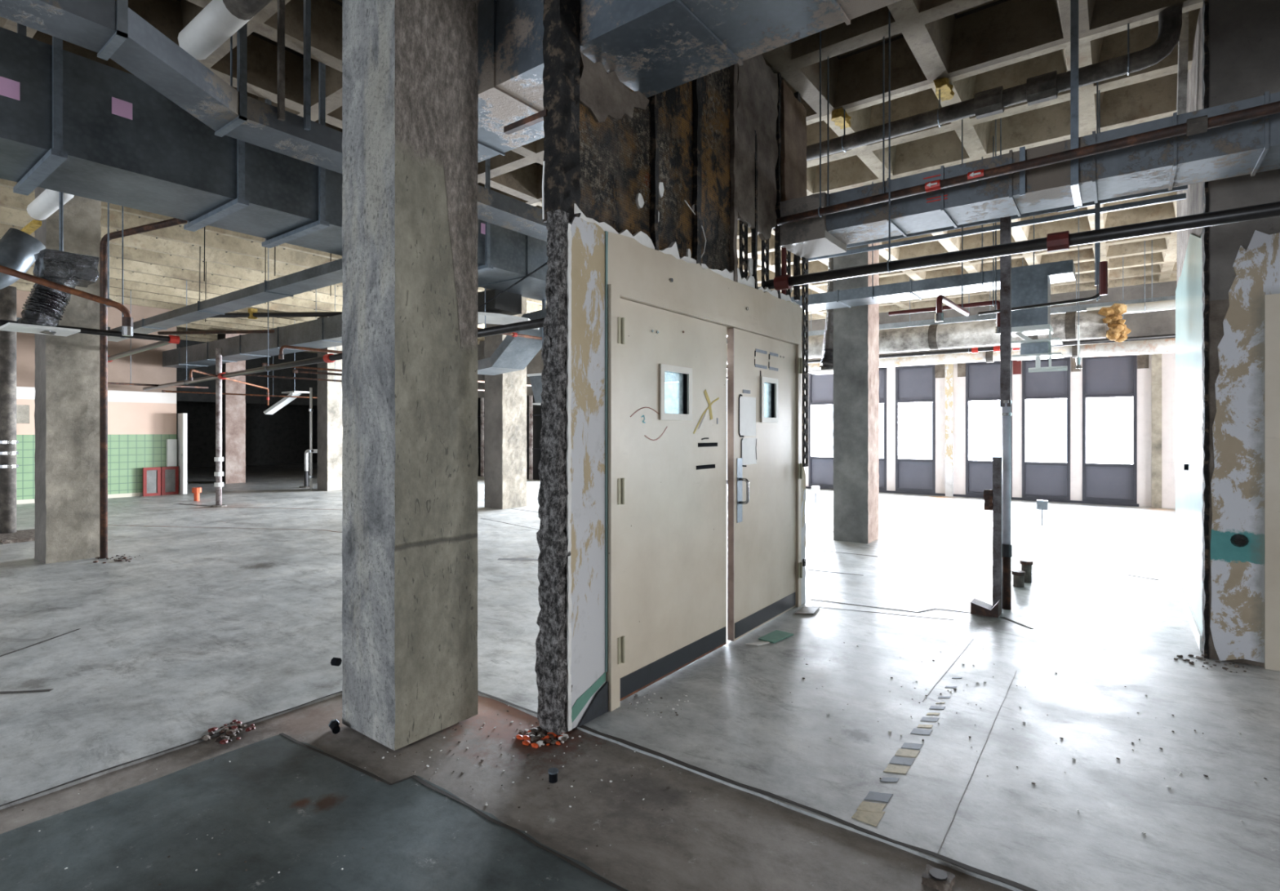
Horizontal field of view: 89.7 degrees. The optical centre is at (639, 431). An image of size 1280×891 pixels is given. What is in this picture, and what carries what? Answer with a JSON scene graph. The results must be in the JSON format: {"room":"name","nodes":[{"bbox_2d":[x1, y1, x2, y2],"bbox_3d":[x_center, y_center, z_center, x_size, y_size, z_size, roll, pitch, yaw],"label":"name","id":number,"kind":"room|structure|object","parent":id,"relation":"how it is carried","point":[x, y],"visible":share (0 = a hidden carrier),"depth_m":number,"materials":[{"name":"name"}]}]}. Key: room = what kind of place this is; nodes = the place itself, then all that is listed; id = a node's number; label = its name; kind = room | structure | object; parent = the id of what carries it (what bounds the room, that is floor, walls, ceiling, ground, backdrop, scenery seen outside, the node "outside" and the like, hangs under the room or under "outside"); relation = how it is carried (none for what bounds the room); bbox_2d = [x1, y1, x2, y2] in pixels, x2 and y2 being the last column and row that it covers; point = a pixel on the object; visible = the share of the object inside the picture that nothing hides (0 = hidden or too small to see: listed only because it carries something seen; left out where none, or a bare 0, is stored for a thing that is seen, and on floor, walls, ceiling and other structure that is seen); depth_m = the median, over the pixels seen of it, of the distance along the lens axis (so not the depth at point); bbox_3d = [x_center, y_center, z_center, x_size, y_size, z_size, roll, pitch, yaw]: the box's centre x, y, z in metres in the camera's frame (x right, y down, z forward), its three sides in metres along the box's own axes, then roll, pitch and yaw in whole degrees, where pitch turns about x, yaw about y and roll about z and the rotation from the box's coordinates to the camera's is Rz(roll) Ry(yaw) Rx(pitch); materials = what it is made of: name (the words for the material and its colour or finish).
{"room":"abandoned building interior","nodes":[
{"label":"abandoned building interior","id":0,"kind":"room"},
{"bbox_2d":[16,289,176,504],"bbox_3d":[-14.391,-0.730,9.766,0.150,4.300,12.460,0,0,37],"label":"wall","id":1,"kind":"structure","parent":0,"point":[140,422],"depth_m":13.98,"materials":[{"name":"paint"}]},
{"bbox_2d":[16,404,29,423],"bbox_3d":[-12.185,-0.345,12.575,0.030,0.370,0.360,0,0,37],"label":"switch panel","id":2,"kind":"object","parent":1,"relation":"attached to","point":[22,411],"visible":0.64,"depth_m":12.63,"materials":[{"name":"metal"}]},
{"bbox_2d":[166,439,177,466],"bbox_3d":[-10.641,0.485,14.604,0.080,0.630,0.180,0,0,37],"label":"wall box","id":3,"kind":"object","parent":1,"relation":"attached to","point":[171,444],"visible":1,"depth_m":14.58,"materials":[{"name":"white metal"}]},
{"bbox_2d":[177,413,186,494],"bbox_3d":[-10.431,0.495,14.635,0.420,1.830,0.080,0,0,37],"label":"door","id":4,"kind":"structure","parent":1,"relation":"in","point":[182,418],"depth_m":14.53,"materials":[{"name":"white paint"}]},
{"bbox_2d":[176,339,317,467],"bbox_3d":[-16.930,-0.955,16.985,12.550,4.750,25.000,0,0,37],"label":"wall","id":5,"kind":"structure","parent":0,"point":[282,437],"depth_m":26.08,"materials":[{"name":"paint"}]},
{"bbox_2d":[477,341,544,479],"bbox_3d":[-6.199,-0.730,21.384,9.700,4.300,0.200,0,0,37],"label":"wall partition","id":6,"kind":"structure","parent":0,"point":[534,412],"depth_m":19.09,"materials":[{"name":"concrete"}]},
{"bbox_2d":[0,0,1201,353],"bbox_3d":[-6.212,-3.104,8.684,39.660,0.652,26.100,0,0,37],"label":"ceiling","id":7,"kind":"structure","parent":0,"point":[979,46],"depth_m":5.85,"materials":[{"name":"concrete"}]},
{"bbox_2d":[20,188,74,235],"bbox_3d":[-5.696,-2.570,6.079,1.800,1.220,0.160,0,0,37],"label":"ceiling pipe","id":8,"kind":"object","parent":7,"relation":"hanging from","point":[46,203],"visible":0.71,"depth_m":5.80,"materials":[{"name":"metal"}]},
{"bbox_2d":[33,191,98,288],"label":"air duct","id":9,"kind":"object","parent":7,"relation":"hanging from","point":[70,269],"depth_m":5.46,"materials":[{"name":"grey metal"}]},
{"bbox_2d":[0,227,45,289],"bbox_3d":[-5.506,-1.426,5.172,0.449,0.628,1.113,0,0,37],"label":"air duct","id":10,"kind":"object","parent":9,"relation":"attached to","point":[18,248],"visible":0.75,"depth_m":5.45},
{"bbox_2d":[0,283,80,336],"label":"air diffuser","id":11,"kind":"object","parent":9,"relation":"hanging from","point":[42,312],"depth_m":5.37,"materials":[{"name":"white metal"}]},
{"bbox_2d":[0,202,133,336],"bbox_3d":[-4.758,-2.001,4.995,0.074,2.359,1.335,0,0,37],"label":"pipe","id":12,"kind":"object","parent":7,"relation":"hanging from","point":[126,321],"visible":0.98,"depth_m":5.30,"materials":[{"name":"brown metal"}]},
{"bbox_2d":[0,205,179,362],"bbox_3d":[-6.680,-2.031,5.940,2.792,2.298,3.540,0,0,37],"label":"pipe","id":13,"kind":"object","parent":7,"relation":"hanging from","point":[163,340],"visible":0.78,"depth_m":6.16,"materials":[{"name":"black metal"}]},
{"bbox_2d":[107,290,208,388],"bbox_3d":[-9.927,-1.975,13.118,0.060,2.410,2.040,0,0,31],"label":"pipe","id":14,"kind":"object","parent":7,"relation":"hanging from","point":[131,384],"visible":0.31,"depth_m":12.83,"materials":[{"name":"metal"}]},
{"bbox_2d":[177,0,271,59],"bbox_3d":[-2.100,-2.737,3.474,1.720,0.885,0.170,0,0,37],"label":"ceiling pipe","id":15,"kind":"object","parent":7,"relation":"hanging from","point":[219,20],"visible":0.87,"depth_m":3.67,"materials":[{"name":"metal"}]},
{"bbox_2d":[188,368,269,405],"bbox_3d":[-7.470,-1.880,11.898,0.054,2.600,4.522,0,0,-17],"label":"pipe","id":16,"kind":"object","parent":7,"relation":"hanging from","point":[190,378],"visible":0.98,"depth_m":11.76,"materials":[{"name":"metal"}]},
{"bbox_2d":[157,288,316,334],"bbox_3d":[-5.934,-2.430,11.025,5.025,1.499,0.075,0,0,6],"label":"pipe","id":17,"kind":"object","parent":7,"relation":"hanging from","point":[246,331],"visible":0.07,"depth_m":11.14,"materials":[{"name":"metal"}]},
{"bbox_2d":[162,314,484,368],"bbox_3d":[-6.258,-1.610,11.350,10.400,0.364,0.544,0,0,37],"label":"air duct","id":18,"kind":"object","parent":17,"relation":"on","point":[323,332],"visible":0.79,"depth_m":11.51,"materials":[{"name":"metal"}]},
{"bbox_2d":[211,308,342,319],"bbox_3d":[-5.341,-1.920,10.410,4.826,0.160,0.139,0,0,3],"label":"drain pipe","id":19,"kind":"object","parent":18,"relation":"attached to","point":[252,313],"visible":0.41,"depth_m":10.40,"materials":[{"name":"black metal"}]},
{"bbox_2d":[161,317,317,398],"bbox_3d":[-8.088,-2.017,16.925,0.054,2.326,7.527,0,0,37],"label":"pipe","id":20,"kind":"object","parent":7,"relation":"hanging from","point":[162,391],"visible":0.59,"depth_m":15.26,"materials":[{"name":"metal"}]},
{"bbox_2d":[0,0,547,241],"bbox_3d":[-1.927,-2.522,4.367,0.800,1.315,8.300,0,0,37],"label":"air duct","id":21,"kind":"object","parent":7,"relation":"hanging from","point":[109,28],"visible":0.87,"depth_m":3.71,"materials":[{"name":"metal"}]},
{"bbox_2d":[0,22,547,301],"bbox_3d":[-3.094,-2.368,4.676,0.970,1.625,7.400,0,0,37],"label":"air duct","id":22,"kind":"object","parent":7,"relation":"hanging from","point":[71,123],"visible":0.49,"depth_m":4.18,"materials":[{"name":"metal"}]},
{"bbox_2d":[107,258,342,342],"bbox_3d":[-5.381,-1.530,8.008,8.200,0.124,0.294,0,0,37],"label":"air duct","id":23,"kind":"object","parent":22,"relation":"attached to","point":[330,273],"visible":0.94,"depth_m":7.21,"materials":[{"name":"metal"}]},
{"bbox_2d":[477,288,539,329],"bbox_3d":[-1.890,-1.421,7.560,1.354,0.358,0.753,0,0,-3],"label":"terminal","id":24,"kind":"object","parent":22,"relation":"attached to","point":[500,310],"visible":0.43,"depth_m":7.34,"materials":[{"name":"white metal"}]},
{"bbox_2d":[263,391,309,414],"bbox_3d":[-9.192,-1.816,16.640,1.028,2.729,0.803,0,0,37],"label":"lamp housing","id":25,"kind":"object","parent":7,"relation":"hanging from","point":[282,403],"visible":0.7,"depth_m":16.56,"materials":[{"name":"white metal"}]},
{"bbox_2d":[278,345,342,359],"bbox_3d":[-3.209,-2.006,8.580,0.054,2.347,3.077,0,0,37],"label":"pipe","id":26,"kind":"object","parent":7,"relation":"hanging from","point":[281,356],"visible":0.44,"depth_m":7.55,"materials":[{"name":"metal"}]},
{"bbox_2d":[293,369,342,376],"bbox_3d":[-4.090,-2.017,10.577,0.054,2.326,3.127,0,0,37],"label":"pipe","id":27,"kind":"object","parent":7,"relation":"hanging from","point":[294,371],"visible":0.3,"depth_m":9.57,"materials":[{"name":"metal"}]},
{"bbox_2d":[142,248,546,391],"bbox_3d":[-5.596,-2.028,9.559,13.631,2.304,0.124,0,0,41],"label":"pipe","id":28,"kind":"object","parent":7,"relation":"hanging from","point":[536,323],"visible":0.51,"depth_m":8.66,"materials":[{"name":"black metal"}]},
{"bbox_2d":[223,285,484,391],"bbox_3d":[-5.208,-2.077,13.594,0.054,2.206,6.427,0,0,37],"label":"pipe","id":29,"kind":"object","parent":7,"relation":"hanging from","point":[256,375],"visible":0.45,"depth_m":12.08,"materials":[{"name":"metal"}]},
{"bbox_2d":[262,363,531,386],"bbox_3d":[-4.025,-2.097,12.337,0.054,2.166,6.027,0,0,37],"label":"pipe","id":30,"kind":"object","parent":7,"relation":"hanging from","point":[263,364],"visible":0.27,"depth_m":10.58,"materials":[{"name":"metal"}]},
{"bbox_2d":[477,288,542,340],"bbox_3d":[-1.589,-2.142,7.529,0.054,2.076,1.635,0,0,31],"label":"pipe","id":31,"kind":"object","parent":7,"relation":"hanging from","point":[513,334],"visible":0.29,"depth_m":7.68,"materials":[{"name":"metal"}]},
{"bbox_2d":[477,299,546,375],"bbox_3d":[-1.510,-1.915,8.525,0.536,2.130,2.668,0,0,-42],"label":"air duct","id":32,"kind":"object","parent":7,"relation":"hanging from","point":[513,353],"visible":0.36,"depth_m":8.57,"materials":[{"name":"metal"}]},
{"bbox_2d":[526,373,543,404],"bbox_3d":[-1.022,-0.845,8.619,0.740,0.970,0.640,0,0,37],"label":"terminal","id":33,"kind":"object","parent":32,"relation":"attached to","point":[536,380],"visible":0.11,"depth_m":8.49,"materials":[{"name":"grey metal"}]},
{"bbox_2d":[477,0,900,162],"bbox_3d":[1.299,-2.245,2.328,7.100,0.734,0.619,0,0,37],"label":"air duct","id":34,"kind":"object","parent":7,"relation":"hanging from","point":[653,47],"visible":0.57,"depth_m":3.20,"materials":[{"name":"metal"}]},
{"bbox_2d":[804,257,833,374],"bbox_3d":[2.699,-1.808,9.213,0.536,1.939,0.500,0,0,37],"label":"ceiling vent","id":35,"kind":"object","parent":7,"relation":"in","point":[826,366],"visible":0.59,"depth_m":9.10,"materials":[{"name":"white metal"}]},
{"bbox_2d":[829,107,851,128],"bbox_3d":[1.773,-2.755,5.648,0.127,0.090,0.271,0,0,37],"label":"lump","id":36,"kind":"object","parent":7,"relation":"attached to","point":[837,117],"visible":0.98,"depth_m":5.60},
{"bbox_2d":[726,302,1130,364],"bbox_3d":[3.416,-2.207,11.174,8.123,1.947,0.503,0,0,37],"label":"insulated pipe","id":37,"kind":"object","parent":7,"relation":"hanging from","point":[1092,323],"visible":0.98,"depth_m":9.72,"materials":[{"name":"metal"}]},
{"bbox_2d":[791,156,1075,337],"bbox_3d":[3.109,-2.080,7.141,2.850,2.200,0.646,0,0,37],"label":"air duct","id":38,"kind":"object","parent":7,"relation":"hanging from","point":[1030,284],"visible":0.75,"depth_m":6.51,"materials":[{"name":"grey metal"}]},
{"bbox_2d":[995,320,1067,372],"bbox_3d":[3.856,-0.867,6.355,0.612,0.558,0.400,0,0,37],"label":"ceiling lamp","id":39,"kind":"object","parent":38,"relation":"hanging from","point":[1037,350],"visible":0.88,"depth_m":6.25,"materials":[{"name":"white metal"}]},
{"bbox_2d":[1011,337,1062,347],"bbox_3d":[3.873,-0.875,6.343,0.470,0.020,0.400,0,0,37],"label":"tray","id":40,"kind":"object","parent":39,"relation":"on","point":[1051,341],"depth_m":6.23,"materials":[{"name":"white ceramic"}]},
{"bbox_2d":[1012,352,1063,360],"bbox_3d":[3.915,-0.740,6.324,0.400,0.020,0.380,0,0,37],"label":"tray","id":41,"kind":"object","parent":39,"relation":"on","point":[1024,356],"depth_m":6.27,"materials":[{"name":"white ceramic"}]},
{"bbox_2d":[933,76,952,101],"bbox_3d":[2.433,-2.755,5.143,0.125,0.090,0.260,0,0,37],"label":"lump","id":42,"kind":"object","parent":7,"relation":"attached to","point":[944,84],"visible":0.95,"depth_m":5.09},
{"bbox_2d":[888,135,999,334],"bbox_3d":[3.133,-2.074,6.645,1.081,2.213,0.066,0,0,37],"label":"pipe","id":43,"kind":"object","parent":7,"relation":"hanging from","point":[992,302],"visible":0.65,"depth_m":6.43,"materials":[{"name":"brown metal"}]},
{"bbox_2d":[726,274,1175,376],"bbox_3d":[5.401,-2.248,13.436,10.601,1.865,0.260,0,0,37],"label":"insulated pipe","id":44,"kind":"object","parent":7,"relation":"hanging from","point":[1162,345],"visible":0.56,"depth_m":11.61,"materials":[{"name":"metal"}]},
{"bbox_2d":[726,240,1175,343],"bbox_3d":[5.069,-2.554,12.030,7.750,1.252,0.374,0,0,37],"label":"pipe","id":45,"kind":"object","parent":7,"relation":"hanging from","point":[1064,309],"visible":0.33,"depth_m":11.15,"materials":[{"name":"metal"}]},
{"bbox_2d":[726,257,1175,368],"bbox_3d":[5.203,-2.306,12.335,9.600,1.748,0.102,0,0,37],"label":"pipe","id":46,"kind":"object","parent":7,"relation":"hanging from","point":[995,348],"visible":0.56,"depth_m":11.43,"materials":[{"name":"black metal"}]},
{"bbox_2d":[934,119,969,322],"bbox_3d":[2.647,-2.018,5.428,0.063,2.323,1.134,0,0,37],"label":"pipe","id":47,"kind":"object","parent":7,"relation":"hanging from","point":[939,316],"visible":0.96,"depth_m":5.42,"materials":[{"name":"silver metal"}]},
{"bbox_2d":[806,4,1182,160],"bbox_3d":[2.136,-2.796,5.268,3.530,0.768,0.186,0,0,37],"label":"pipe","id":48,"kind":"object","parent":7,"relation":"hanging from","point":[1046,86],"visible":0.94,"depth_m":4.72,"materials":[{"name":"metal"}]},
{"bbox_2d":[808,89,1187,313],"bbox_3d":[2.986,-2.130,5.913,3.120,2.100,0.202,0,0,37],"label":"pipe","id":49,"kind":"object","parent":7,"relation":"hanging from","point":[1183,196],"visible":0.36,"depth_m":5.61,"materials":[{"name":"metal"}]},
{"bbox_2d":[766,10,1279,290],"bbox_3d":[3.499,-2.118,2.954,6.320,2.123,0.108,0,0,37],"label":"pipe","id":50,"kind":"object","parent":7,"relation":"hanging from","point":[1060,241],"visible":1,"depth_m":3.79,"materials":[{"name":"black metal"}]},
{"bbox_2d":[776,31,1279,226],"bbox_3d":[3.547,-2.365,2.969,6.261,1.630,0.084,0,0,37],"label":"pipe","id":51,"kind":"object","parent":7,"relation":"hanging from","point":[1194,126],"visible":1,"depth_m":3.81,"materials":[{"name":"metal"}]},
{"bbox_2d":[779,0,1279,258],"bbox_3d":[3.752,-2.310,3.291,6.317,1.740,0.490,0,0,37],"label":"air duct","id":52,"kind":"object","parent":7,"relation":"hanging from","point":[1251,146],"visible":0.87,"depth_m":4.00,"materials":[{"name":"metal"}]},
{"bbox_2d":[977,82,1107,315],"bbox_3d":[3.388,-2.112,5.449,0.087,2.136,0.982,0,0,-37],"label":"pipe","id":53,"kind":"object","parent":7,"relation":"hanging from","point":[1104,264],"visible":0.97,"depth_m":5.13,"materials":[{"name":"black metal"}]},
{"bbox_2d":[1075,208,1082,368],"bbox_3d":[4.851,-1.940,7.110,0.065,2.480,0.065,0,0,-31],"label":"sprinkler","id":54,"kind":"object","parent":7,"relation":"hanging from","point":[1078,360],"visible":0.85,"depth_m":7.11,"materials":[{"name":"white metal"}]},
{"bbox_2d":[1086,240,1175,314],"bbox_3d":[7.652,-2.466,9.263,2.000,1.427,0.162,0,0,37],"label":"pipe","id":55,"kind":"object","parent":7,"relation":"hanging from","point":[1144,307],"visible":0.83,"depth_m":9.39,"materials":[{"name":"white metal"}]},
{"bbox_2d":[1176,11,1188,115],"bbox_3d":[3.877,-2.614,4.598,0.050,1.100,0.377,0,0,37],"label":"bracket","id":56,"kind":"object","parent":7,"relation":"hanging from","point":[1183,43],"visible":0.56,"depth_m":4.52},
{"bbox_2d":[0,462,1279,890],"bbox_3d":[-6.247,1.544,9.021,39.200,0.252,25.000,0,0,37],"label":"floor","id":57,"kind":"structure","parent":0,"point":[112,673],"depth_m":3.00,"materials":[{"name":"concrete"}]},
{"bbox_2d":[0,285,18,533],"bbox_3d":[-8.618,-0.280,8.768,0.205,3.400,0.210,0,0,37],"label":"riser pipe","id":58,"kind":"object","parent":57,"relation":"on","point":[8,442],"visible":0.88,"depth_m":8.71,"materials":[{"name":"silver metal"}]},
{"bbox_2d":[0,528,35,544],"bbox_3d":[-8.298,1.397,8.616,1.044,0.045,0.539,0,0,37],"label":"rubble","id":59,"kind":"object","parent":57,"relation":"on","point":[24,535],"visible":0.66,"depth_m":8.38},
{"bbox_2d":[34,186,101,564],"bbox_3d":[-6.447,-0.680,7.247,0.510,4.200,0.476,0,0,37],"label":"concrete column","id":60,"kind":"structure","parent":57,"relation":"on","point":[67,368],"depth_m":7.09,"materials":[{"name":"concrete"}]},
{"bbox_2d":[99,217,187,559],"bbox_3d":[-5.215,-0.407,6.870,1.823,3.655,0.068,0,0,23],"label":"riser pipe","id":61,"kind":"object","parent":57,"relation":"on","point":[171,222],"visible":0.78,"depth_m":7.19,"materials":[{"name":"metal"}]},
{"bbox_2d":[142,466,160,496],"bbox_3d":[-10.822,1.105,14.253,0.050,0.630,0.320,0,0,37],"label":"framed panel","id":62,"kind":"object","parent":57,"relation":"on","point":[151,476],"visible":1,"depth_m":14.24,"materials":[{"name":"red paint"}]},
{"bbox_2d":[160,466,178,495],"bbox_3d":[-10.619,1.105,14.526,0.050,0.630,0.320,0,0,37],"label":"framed panel","id":63,"kind":"object","parent":57,"relation":"on","point":[169,475],"visible":1,"depth_m":14.51,"materials":[{"name":"red paint"}]},
{"bbox_2d":[191,487,201,501],"bbox_3d":[-9.109,1.285,13.213,0.162,0.270,0.170,0,0,37],"label":"pipe stub","id":64,"kind":"object","parent":57,"relation":"on","point":[196,491],"visible":1,"depth_m":13.17,"materials":[{"name":"orange plastic"}]},
{"bbox_2d":[210,348,226,507],"bbox_3d":[-7.980,-0.080,12.184,0.260,3.000,0.260,0,0,37],"label":"riser pipe","id":65,"kind":"object","parent":57,"relation":"on","point":[218,459],"visible":1,"depth_m":12.14,"materials":[{"name":"metal"}]},
{"bbox_2d":[200,720,255,745],"bbox_3d":[-1.941,1.416,3.039,0.218,0.024,0.198,0,0,22],"label":"debris","id":66,"kind":"object","parent":57,"relation":"on","point":[222,740],"visible":1,"depth_m":3.03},
{"bbox_2d":[217,333,245,484],"bbox_3d":[-11.395,-0.680,17.935,0.562,4.200,0.510,0,0,37],"label":"concrete column","id":67,"kind":"structure","parent":57,"relation":"on","point":[233,406],"depth_m":17.73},
{"bbox_2d":[299,449,317,488],"bbox_3d":[-8.287,0.933,16.395,0.737,0.974,0.313,0,0,-5],"label":"pipe","id":68,"kind":"object","parent":57,"relation":"on","point":[306,453],"visible":0.83,"depth_m":16.33,"materials":[{"name":"metal"}]},
{"bbox_2d":[308,387,313,489],"bbox_3d":[-8.047,0.170,15.726,0.105,2.500,0.110,0,0,37],"label":"riser pipe","id":69,"kind":"object","parent":57,"relation":"on","point":[310,410],"visible":1,"depth_m":15.70,"materials":[{"name":"metal"}]},
{"bbox_2d":[316,316,342,491],"bbox_3d":[-7.490,-0.680,15.786,0.493,4.200,0.632,0,0,37],"label":"concrete column","id":70,"kind":"structure","parent":57,"relation":"on","point":[330,415],"depth_m":15.54,"materials":[{"name":"concrete"}]},
{"bbox_2d":[328,719,340,734],"bbox_3d":[-1.453,1.408,3.065,0.048,0.042,0.080,0,0,-35],"label":"pipe fitting","id":71,"kind":"object","parent":57,"relation":"on","point":[333,725],"visible":1,"depth_m":3.05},
{"bbox_2d":[341,0,478,751],"bbox_3d":[-1.132,-0.680,3.179,0.452,4.200,0.468,0,0,37],"label":"concrete column","id":72,"kind":"structure","parent":57,"relation":"on","point":[410,622],"depth_m":3.01,"materials":[{"name":"concrete"}]},
{"bbox_2d":[484,288,526,509],"bbox_3d":[-2.538,-0.680,12.156,0.511,4.200,0.610,0,0,37],"label":"concrete column","id":73,"kind":"structure","parent":57,"relation":"on","point":[505,394],"depth_m":11.96,"materials":[{"name":"concrete"}]},
{"bbox_2d":[515,728,568,748],"bbox_3d":[-0.462,1.423,3.013,0.254,0.024,0.211,0,0,37],"label":"debris","id":74,"kind":"object","parent":57,"relation":"on","point":[544,736],"visible":0.98,"depth_m":2.98,"materials":[{"name":"multicoloured stone"}]},
{"bbox_2d":[547,768,558,783],"bbox_3d":[-0.356,1.410,2.635,0.044,0.044,0.044,0,0,37],"label":"pipe stub","id":75,"kind":"object","parent":57,"relation":"on","point":[553,772],"visible":1,"depth_m":2.62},
{"bbox_2d":[429,722,690,849],"bbox_3d":[-0.382,1.430,2.701,1.112,0.006,0.933,0,0,37],"label":"debris","id":76,"kind":"object","parent":57,"relation":"on","point":[486,805],"visible":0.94,"depth_m":2.66,"materials":[{"name":"paint"}]},
{"bbox_2d":[745,630,793,646],"bbox_3d":[0.878,1.415,4.376,0.149,0.009,0.416,0,0,41],"label":"debris","id":77,"kind":"object","parent":57,"relation":"on","point":[776,636],"depth_m":4.40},
{"bbox_2d":[795,607,819,614],"bbox_3d":[1.326,1.413,5.074,0.127,0.010,0.270,0,0,31],"label":"debris","id":78,"kind":"object","parent":57,"relation":"on","point":[803,611],"depth_m":5.06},
{"bbox_2d":[832,242,879,543],"bbox_3d":[2.851,-0.680,8.476,0.460,4.200,0.471,0,0,37],"label":"concrete column","id":79,"kind":"structure","parent":57,"relation":"on","point":[855,370],"depth_m":8.29,"materials":[{"name":"concrete"}]},
{"bbox_2d":[851,677,961,826],"bbox_3d":[1.330,1.419,3.032,0.092,0.002,1.731,0,0,37],"label":"tape","id":80,"kind":"object","parent":57,"relation":"on","point":[869,813],"visible":1,"depth_m":2.69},
{"bbox_2d":[922,865,955,890],"bbox_3d":[0.946,1.417,2.039,0.088,0.030,0.074,0,0,37],"label":"socket","id":81,"kind":"object","parent":57,"relation":"on","point":[934,878],"visible":1,"depth_m":2.02,"materials":[{"name":"black metal"}]},
{"bbox_2d":[970,457,1002,617],"bbox_3d":[2.719,0.810,5.045,0.190,1.220,0.220,0,0,37],"label":"steel angle","id":82,"kind":"object","parent":57,"relation":"on","point":[992,499],"visible":1,"depth_m":5.04,"materials":[{"name":"paint"}]},
{"bbox_2d":[722,645,1266,834],"bbox_3d":[1.657,1.417,3.380,2.506,0.007,2.018,0,0,37],"label":"debris","id":83,"kind":"object","parent":57,"relation":"on","point":[889,731],"visible":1,"depth_m":3.04,"materials":[{"name":"paint"}]},
{"bbox_2d":[1000,216,1012,609],"bbox_3d":[2.939,-0.150,5.156,0.080,3.140,0.080,0,0,37],"label":"steel post","id":84,"kind":"object","parent":57,"relation":"on","point":[1006,401],"visible":0.89,"depth_m":5.13,"materials":[{"name":"metal"}]},
{"bbox_2d":[1011,570,1025,587],"bbox_3d":[3.470,1.350,5.894,0.110,0.140,0.110,0,0,37],"label":"pipe stub","id":85,"kind":"object","parent":57,"relation":"on","point":[1018,575],"visible":1,"depth_m":5.86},
{"bbox_2d":[1019,560,1033,583],"bbox_3d":[3.650,1.320,6.072,0.110,0.200,0.110,0,0,37],"label":"pipe stub","id":86,"kind":"object","parent":57,"relation":"on","point":[1026,565],"visible":0.88,"depth_m":6.04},
{"bbox_2d":[1036,500,1048,525],"bbox_3d":[6.093,1.230,9.739,0.140,0.380,0.080,0,0,37],"label":"outlet box","id":87,"kind":"object","parent":57,"relation":"on","point":[1042,505],"visible":1,"depth_m":9.71,"materials":[{"name":"metal"}]},
{"bbox_2d":[1173,654,1247,672],"bbox_3d":[3.493,1.415,3.931,0.274,0.014,0.312,0,0,-18],"label":"debris","id":88,"kind":"object","parent":57,"relation":"on","point":[1192,663],"visible":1,"depth_m":3.96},
{"bbox_2d":[503,0,808,735],"bbox_3d":[0.359,-0.682,4.302,0.414,4.203,2.984,0,0,37],"label":"wall","id":89,"kind":"structure","parent":0,"point":[641,193],"depth_m":3.29,"materials":[{"name":"paint"}]},
{"bbox_2d":[478,262,546,308],"bbox_3d":[-1.141,-1.015,4.936,0.009,0.380,3.860,0,0,-21],"label":"pipe","id":90,"kind":"object","parent":89,"relation":"attached to","point":[544,264],"visible":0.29,"depth_m":3.93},
{"bbox_2d":[617,298,726,701],"bbox_3d":[0.223,0.356,3.843,0.097,2.117,1.272,0,0,35],"label":"door","id":91,"kind":"structure","parent":89,"relation":"in","point":[672,483],"depth_m":3.75,"materials":[{"name":"beige paint"}]},
{"bbox_2d":[605,284,800,711],"bbox_3d":[0.532,0.335,4.291,0.144,2.170,2.463,0,0,37],"label":"door frame","id":92,"kind":"structure","parent":89,"relation":"attached to","point":[615,293],"depth_m":3.30,"materials":[{"name":"beige paint"}]},
{"bbox_2d":[727,328,802,641],"bbox_3d":[0.953,0.356,4.776,0.127,2.117,1.092,0,0,35],"label":"door","id":93,"kind":"structure","parent":89,"relation":"in","point":[762,447],"depth_m":4.66,"materials":[{"name":"beige paint"}]},
{"bbox_2d":[664,280,1177,508],"bbox_3d":[3.378,-0.955,16.914,33.200,4.750,0.400,0,0,37],"label":"wall","id":94,"kind":"structure","parent":0,"point":[1156,373],"depth_m":12.79,"materials":[{"name":"white paint"}]},
{"bbox_2d":[808,373,833,488],"bbox_3d":[4.618,-0.060,15.909,0.880,2.900,0.130,0,0,37],"label":"window","id":95,"kind":"structure","parent":94,"relation":"in","point":[820,386],"depth_m":15.99,"materials":[{"name":"grey metal"}]},
{"bbox_2d":[879,367,886,490],"bbox_3d":[5.450,-0.060,15.289,0.835,2.900,0.130,0,0,37],"label":"window","id":96,"kind":"structure","parent":94,"relation":"in","point":[882,371],"depth_m":15.04,"materials":[{"name":"grey metal"}]},
{"bbox_2d":[895,364,935,493],"bbox_3d":[6.287,-0.060,14.664,0.855,2.900,0.130,0,0,37],"label":"window","id":97,"kind":"structure","parent":94,"relation":"in","point":[913,384],"depth_m":14.65,"materials":[{"name":"grey metal"}]},
{"bbox_2d":[965,360,1012,497],"bbox_3d":[7.476,-0.060,13.778,0.880,2.900,0.130,0,0,37],"label":"window","id":98,"kind":"structure","parent":94,"relation":"in","point":[982,378],"depth_m":13.86,"materials":[{"name":"grey metal"}]},
{"bbox_2d":[1022,356,1070,500],"bbox_3d":[8.308,-0.060,13.158,0.835,2.900,0.130,0,0,37],"label":"window","id":99,"kind":"structure","parent":94,"relation":"in","point":[1040,480],"depth_m":13.14,"materials":[{"name":"grey metal"}]},
{"bbox_2d":[1082,355,1137,503],"bbox_3d":[9.146,-0.060,12.534,0.855,2.900,0.130,0,0,37],"label":"window","id":100,"kind":"structure","parent":94,"relation":"in","point":[1111,376],"depth_m":12.50,"materials":[{"name":"grey metal"}]},
{"bbox_2d":[1173,0,1279,666],"bbox_3d":[5.930,-0.730,3.852,4.095,4.300,2.674,0,0,37],"label":"wall","id":101,"kind":"structure","parent":0,"point":[1225,273],"depth_m":3.97,"materials":[{"name":"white paint"}]},
{"bbox_2d":[1263,293,1279,671],"bbox_3d":[4.219,0.300,3.590,1.075,2.240,0.160,0,0,37],"label":"door","id":102,"kind":"structure","parent":101,"relation":"in","point":[1272,302],"depth_m":3.83,"materials":[{"name":"beige paint"}]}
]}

